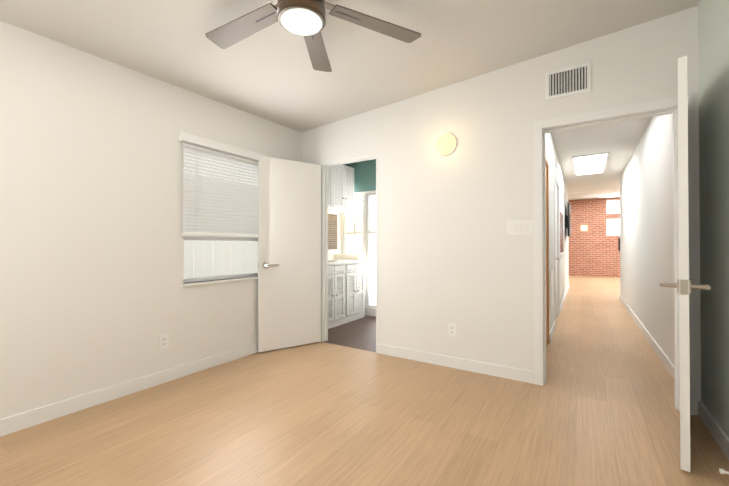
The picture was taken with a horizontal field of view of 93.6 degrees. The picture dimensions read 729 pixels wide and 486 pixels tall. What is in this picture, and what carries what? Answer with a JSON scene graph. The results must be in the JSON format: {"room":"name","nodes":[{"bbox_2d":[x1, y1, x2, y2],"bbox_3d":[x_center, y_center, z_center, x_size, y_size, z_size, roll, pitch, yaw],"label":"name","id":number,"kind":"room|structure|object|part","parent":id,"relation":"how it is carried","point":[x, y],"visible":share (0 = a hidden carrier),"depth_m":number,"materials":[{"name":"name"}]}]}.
{"room":"empty bedroom","nodes":[
{"label":"empty bedroom","id":0,"kind":"room"},
{"bbox_2d":[0,20,300,418],"bbox_3d":[-1.863,-0.279,2.495,0.120,2.800,3.900,0,-1,33],"label":"wall","id":1,"kind":"structure","parent":0,"point":[95,295],"depth_m":2.39,"materials":[{"name":"white paint"}]},
{"bbox_2d":[0,343,257,436],"bbox_3d":[-1.774,1.074,2.499,0.014,0.095,3.780,0,-1,33],"label":"baseboard","id":2,"kind":"structure","parent":1,"relation":"attached to","point":[20,421],"depth_m":2.44,"materials":[{"name":"white paint"}]},
{"bbox_2d":[159,333,168,349],"bbox_3d":[-1.614,0.793,2.755,0.010,0.115,0.070,0,-1,33],"label":"outlet","id":3,"kind":"object","parent":1,"relation":"attached to","point":[163,341],"visible":1,"depth_m":2.75,"materials":[{"name":"white plastic"}]},
{"bbox_2d":[181,276,257,286],"bbox_3d":[-1.303,0.358,3.289,0.082,0.022,0.950,0,-1,33],"label":"window sill","id":4,"kind":"structure","parent":1,"relation":"attached to","point":[217,281],"depth_m":3.16,"materials":[{"name":"white paint"}]},
{"bbox_2d":[183,146,257,282],"bbox_3d":[-1.356,-0.252,3.328,0.065,1.200,0.910,0,-1,33],"label":"window","id":5,"kind":"structure","parent":1,"relation":"in","point":[213,277],"depth_m":3.25,"materials":[{"name":"white"}]},
{"bbox_2d":[179,132,272,237],"bbox_3d":[-1.259,-0.486,3.268,0.064,0.857,1.000,0,-1,33],"label":"window blinds","id":6,"kind":"object","parent":5,"relation":"attached to","point":[221,221],"visible":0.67,"depth_m":3.14,"materials":[{"name":"white plastic"}]},
{"bbox_2d":[258,156,320,351],"bbox_3d":[-0.795,0.113,3.716,0.720,2.012,0.189,0,-1,-34],"label":"bathroom door","id":7,"kind":"structure","parent":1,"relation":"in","point":[289,253],"depth_m":3.68,"materials":[{"name":"white paint"}]},
{"bbox_3d":[-1.014,0.229,3.565,0.188,0.072,0.189,0,-1,-34],"label":"handle","id":8,"kind":"part","parent":7,"relation":"part of","materials":[{"name":"silver metal"}]},
{"bbox_2d":[328,211,340,253],"bbox_3d":[-0.807,-0.258,5.149,0.120,2.800,1.540,0,-1,33],"label":"wall","id":9,"kind":"structure","parent":0,"point":[339,252],"depth_m":5.65,"materials":[{"name":"white paint"}]},
{"bbox_2d":[328,211,338,250],"bbox_3d":[-0.736,-0.183,5.133,0.015,0.630,1.140,0,-1,33],"label":"backsplash","id":10,"kind":"structure","parent":9,"relation":"attached to","point":[333,231],"depth_m":5.50,"materials":[{"name":"tile"}]},
{"bbox_2d":[328,164,353,211],"bbox_3d":[-0.591,-0.846,5.033,0.370,0.687,1.100,0,-1,33],"label":"upper cabinet","id":11,"kind":"object","parent":9,"relation":"attached to","point":[341,188],"visible":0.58,"depth_m":5.13,"materials":[{"name":"white paint"}]},
{"bbox_2d":[0,0,700,132],"bbox_3d":[-0.319,-1.490,1.568,3.730,0.450,3.985,0,-1,33],"label":"ceiling","id":12,"kind":"structure","parent":0,"point":[270,73],"depth_m":2.41,"materials":[{"name":"white paint"}]},
{"bbox_2d":[205,0,420,71],"bbox_3d":[-0.320,-1.266,1.742,1.442,0.301,1.311,0,-1,33],"label":"ceiling fan","id":13,"kind":"object","parent":12,"relation":"hanging from","point":[306,19],"visible":1,"depth_m":1.91,"materials":[{"name":"beige metal"}]},
{"bbox_3d":[-0.320,-1.121,1.740,0.216,0.010,0.216,0,-1,33],"label":"light glass","id":14,"kind":"part","parent":13,"relation":"part of","materials":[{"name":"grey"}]},
{"bbox_2d":[341,190,375,315],"bbox_3d":[0.365,-0.257,5.264,1.970,2.800,0.085,0,-1,33],"label":"wall","id":15,"kind":"structure","parent":0,"point":[370,311],"depth_m":5.45,"materials":[{"name":"white paint"}]},
{"bbox_2d":[343,159,375,191],"bbox_3d":[0.341,-1.065,5.233,1.730,0.485,0.005,0,-1,33],"label":"wall","id":16,"kind":"structure","parent":15,"relation":"attached to","point":[364,175],"depth_m":5.45,"materials":[{"name":"teal paint"}]},
{"bbox_2d":[344,193,375,307],"bbox_3d":[0.203,0.119,5.399,1.290,1.850,0.086,0,-1,33],"label":"bathroom window","id":17,"kind":"structure","parent":15,"relation":"in","point":[359,243],"depth_m":5.50,"materials":[{"name":"glass"}]},
{"bbox_2d":[0,275,728,485],"bbox_3d":[4.155,1.197,5.770,8.500,0.100,15.920,0,-1,33],"label":"floor","id":18,"kind":"structure","parent":0,"point":[319,414],"depth_m":2.10,"materials":[{"name":"brown wood"}]},
{"bbox_2d":[328,253,366,328],"bbox_3d":[-0.490,0.614,4.979,0.585,1.053,1.065,0,-1,33],"label":"bathroom vanity","id":19,"kind":"object","parent":18,"relation":"on","point":[346,288],"visible":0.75,"depth_m":4.87,"materials":[{"name":"white paint"}]},
{"bbox_2d":[328,253,366,264],"bbox_3d":[-0.495,0.226,4.985,0.573,0.140,1.065,0,-1,33],"label":"countertop","id":20,"kind":"structure","parent":19,"relation":"on","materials":[{"name":"white stone"}]},
{"bbox_2d":[301,6,700,414],"bbox_3d":[0.504,-0.272,3.347,4.270,2.800,0.085,0,-1,33],"label":"wall","id":21,"kind":"structure","parent":0,"point":[450,250],"depth_m":2.98,"materials":[{"name":"white paint"}]},
{"bbox_2d":[321,154,377,352],"bbox_3d":[-0.159,0.107,3.765,0.756,2.048,0.091,0,-1,33],"label":"door frame","id":22,"kind":"structure","parent":21,"relation":"attached to","point":[324,251],"depth_m":3.93,"materials":[{"name":"white paint"}]},
{"bbox_2d":[434,133,456,155],"bbox_3d":[0.730,-0.904,3.120,0.208,0.208,0.062,0,-1,33],"label":"sconce","id":23,"kind":"object","parent":21,"relation":"attached to","point":[445,144],"visible":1,"depth_m":3.10,"materials":[{"name":"yellow glass"}]},
{"bbox_2d":[448,323,455,336],"bbox_3d":[0.794,0.786,3.097,0.070,0.115,0.010,0,-1,33],"label":"outlet","id":24,"kind":"object","parent":21,"relation":"attached to","point":[451,329],"visible":1,"depth_m":3.10,"materials":[{"name":"white plastic"}]},
{"bbox_2d":[377,344,533,383],"bbox_3d":[0.744,1.079,3.124,1.447,0.095,0.014,0,-1,33],"label":"baseboard","id":25,"kind":"structure","parent":21,"relation":"attached to","point":[506,372],"depth_m":3.05,"materials":[{"name":"white paint"}]},
{"bbox_2d":[507,220,532,234],"bbox_3d":[1.270,-0.127,2.799,0.200,0.120,0.011,0,-1,33],"label":"switch plate","id":26,"kind":"object","parent":21,"relation":"attached to","point":[519,227],"visible":1,"depth_m":2.79,"materials":[{"name":"white plastic"}]},
{"bbox_2d":[545,62,590,99],"bbox_3d":[1.557,-1.238,2.626,0.300,0.220,0.009,0,-1,33],"label":"air vent","id":27,"kind":"object","parent":21,"relation":"in","point":[569,81],"visible":1,"depth_m":2.62,"materials":[{"name":"white plastic"}]},
{"bbox_2d":[533,94,693,414],"bbox_3d":[1.776,0.075,2.531,0.934,2.092,0.117,0,-1,33],"label":"door frame","id":28,"kind":"structure","parent":21,"relation":"attached to","point":[629,112],"depth_m":2.52,"materials":[{"name":"white paint"}]},
{"bbox_2d":[545,133,568,332],"bbox_3d":[3.359,-0.402,5.985,0.120,3.100,7.435,0,-1,33],"label":"wall","id":29,"kind":"structure","parent":0,"point":[551,156],"depth_m":4.59,"materials":[{"name":"white paint"}]},
{"bbox_2d":[545,157,548,344],"bbox_3d":[1.847,0.115,3.586,0.149,2.030,0.740,0,-1,33],"label":"door frame","id":30,"kind":"structure","parent":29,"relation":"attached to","point":[547,164],"depth_m":3.85,"materials":[{"name":"brown wood"}]},
{"bbox_3d":[1.876,0.126,3.568,0.080,1.987,0.676,0,-1,33],"label":"hall closet door","id":31,"kind":"part","parent":30,"relation":"part of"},
{"bbox_2d":[550,269,552,308],"bbox_3d":[2.293,0.559,4.188,0.012,0.450,0.360,0,-1,33],"label":"air vent","id":32,"kind":"object","parent":29,"relation":"in","point":[551,288],"visible":1,"depth_m":4.10,"materials":[{"name":"white plastic"}]},
{"bbox_2d":[549,320,555,341],"bbox_3d":[2.348,1.087,4.267,0.014,0.095,0.840,0,-1,33],"label":"baseboard","id":33,"kind":"structure","parent":29,"relation":"attached to","point":[551,333],"depth_m":4.14,"materials":[{"name":"white paint"}]},
{"bbox_2d":[554,173,559,319],"bbox_3d":[2.783,0.096,5.065,0.134,2.090,0.960,0,-1,33],"label":"door frame","id":34,"kind":"structure","parent":29,"relation":"attached to","point":[556,182],"depth_m":5.37,"materials":[{"name":"white paint"}]},
{"bbox_2d":[555,185,560,317],"bbox_3d":[2.832,0.132,5.034,0.112,1.997,0.796,0,-1,33],"label":"hall door","id":35,"kind":"structure","parent":29,"relation":"in","point":[556,252],"depth_m":5.25,"materials":[{"name":"white paint"}]},
{"bbox_2d":[559,208,563,254],"bbox_3d":[3.532,-0.181,6.131,0.012,0.780,1.300,0,-1,33],"label":"frame","id":36,"kind":"object","parent":29,"relation":"attached to","point":[561,218],"visible":0.75,"depth_m":6.10,"materials":[{"name":"white paint"}]},
{"bbox_3d":[3.530,-0.181,6.133,0.005,0.700,1.220,0,-1,33],"label":"glass","id":37,"kind":"part","parent":36,"relation":"part of","materials":[{"name":"pink"}]},
{"bbox_2d":[560,284,568,312],"bbox_3d":[4.255,1.111,7.250,0.014,0.095,4.320,0,-1,33],"label":"baseboard","id":38,"kind":"structure","parent":29,"relation":"attached to","point":[565,294],"depth_m":6.44,"materials":[{"name":"white paint"}]},
{"bbox_2d":[566,202,570,237],"bbox_3d":[4.642,-0.498,7.798,0.090,0.720,1.300,0,-1,33],"label":"wall-mounted tv","id":39,"kind":"object","parent":29,"relation":"attached to","point":[568,221],"visible":1,"depth_m":7.25,"materials":[{"name":"black"}]},
{"bbox_2d":[568,197,619,276],"bbox_3d":[8.431,-0.352,12.377,8.600,3.100,0.200,0,-1,33],"label":"brick wall","id":40,"kind":"structure","parent":0,"point":[593,251],"depth_m":12.38,"materials":[{"name":"red brick"}]},
{"bbox_2d":[580,224,588,231],"bbox_3d":[8.025,-0.541,12.506,0.280,0.280,0.023,0,-1,33],"label":"sign frame","id":41,"kind":"object","parent":40,"relation":"attached to","point":[584,227],"visible":0.89,"depth_m":12.49,"materials":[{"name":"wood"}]},
{"bbox_2d":[606,199,619,235],"bbox_3d":[9.063,-0.900,11.978,1.000,1.290,0.100,0,-1,33],"label":"window","id":42,"kind":"structure","parent":40,"relation":"in","point":[613,226],"depth_m":12.15,"materials":[{"name":"glass"}]},
{"bbox_2d":[568,190,619,199],"bbox_3d":[7.349,-1.675,10.676,8.620,0.120,4.450,0,-1,33],"label":"ceiling","id":43,"kind":"structure","parent":0,"point":[594,195],"depth_m":11.59,"materials":[{"name":"white paint"}]},
{"bbox_2d":[568,189,619,193],"bbox_3d":[6.110,-1.630,8.738,8.620,0.600,0.150,0,-1,33],"label":"beam","id":44,"kind":"structure","parent":0,"point":[594,191],"depth_m":8.84,"materials":[{"name":"white paint"}]},
{"bbox_2d":[551,117,651,192],"bbox_3d":[3.818,-1.414,5.700,1.210,0.120,7.435,0,-1,33],"label":"ceiling","id":45,"kind":"structure","parent":0,"point":[619,141],"depth_m":4.92,"materials":[{"name":"white paint"}]},
{"bbox_2d":[573,152,609,174],"bbox_3d":[3.893,-1.340,5.909,0.470,0.016,1.600,0,-1,33],"label":"panel frame","id":46,"kind":"object","parent":45,"relation":"attached to","point":[605,164],"visible":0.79,"depth_m":5.41,"materials":[{"name":"white paint"}]},
{"bbox_2d":[575,154,606,174],"bbox_3d":[3.893,-1.331,5.909,0.410,0.005,1.540,0,-1,33],"label":"diffuser","id":47,"kind":"object","parent":46,"relation":"attached to","point":[590,164],"visible":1,"depth_m":5.79,"materials":[{"name":"white plastic"}]},
{"bbox_2d":[620,0,728,436],"bbox_3d":[2.720,-0.425,2.961,0.120,3.100,9.620,0,-1,33],"label":"wall","id":48,"kind":"structure","parent":0,"point":[713,41],"depth_m":2.18,"materials":[{"name":"white paint"}]},
{"bbox_2d":[620,296,673,378],"bbox_3d":[3.736,1.090,4.664,0.014,0.095,5.635,0,-1,33],"label":"baseboard","id":49,"kind":"structure","parent":48,"relation":"attached to","point":[665,360],"depth_m":3.69,"materials":[{"name":"white paint"}]},
{"bbox_2d":[659,56,710,471],"bbox_3d":[1.824,0.099,1.959,0.189,2.012,0.804,0,-1,43],"label":"hall door","id":50,"kind":"structure","parent":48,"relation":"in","point":[683,285],"depth_m":1.66,"materials":[{"name":"white paint"}]},
{"bbox_3d":[1.616,0.215,1.731,0.189,0.072,0.188,0,-1,43],"label":"handle","id":51,"kind":"part","parent":50,"relation":"part of","materials":[{"name":"silver metal"}]},
{"bbox_2d":[698,401,728,459],"bbox_3d":[1.155,1.059,0.627,0.014,0.095,3.780,0,-1,33],"label":"baseboard","id":52,"kind":"structure","parent":48,"relation":"attached to","point":[713,427],"depth_m":1.95,"materials":[{"name":"white paint"}]},
{"bbox_2d":[719,468,728,474],"bbox_3d":[1.698,1.064,1.573,0.091,0.022,0.022,0,-1,33],"label":"door stop","id":53,"kind":"object","parent":52,"relation":"attached to","point":[721,471],"visible":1,"depth_m":1.59,"materials":[{"name":"white plastic"}]},
{"label":"outside","id":54,"kind":"structure","parent":0,"visible":0},
{"bbox_2d":[184,150,257,184],"bbox_3d":[-6.365,-2.848,6.426,0.100,10.000,16.000,0,-1,33],"label":"sky","id":55,"kind":"structure","parent":54,"point":[220,168],"depth_m":9.82,"materials":[{"name":"white"}]},
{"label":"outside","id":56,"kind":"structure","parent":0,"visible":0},
{"bbox_2d":[184,175,257,277],"bbox_3d":[-3.031,0.154,3.556,0.024,2.150,5.795,0,-1,33],"label":"fence","id":57,"kind":"object","parent":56,"point":[212,263],"depth_m":4.97,"materials":[{"name":"beige wood"}]}
]}

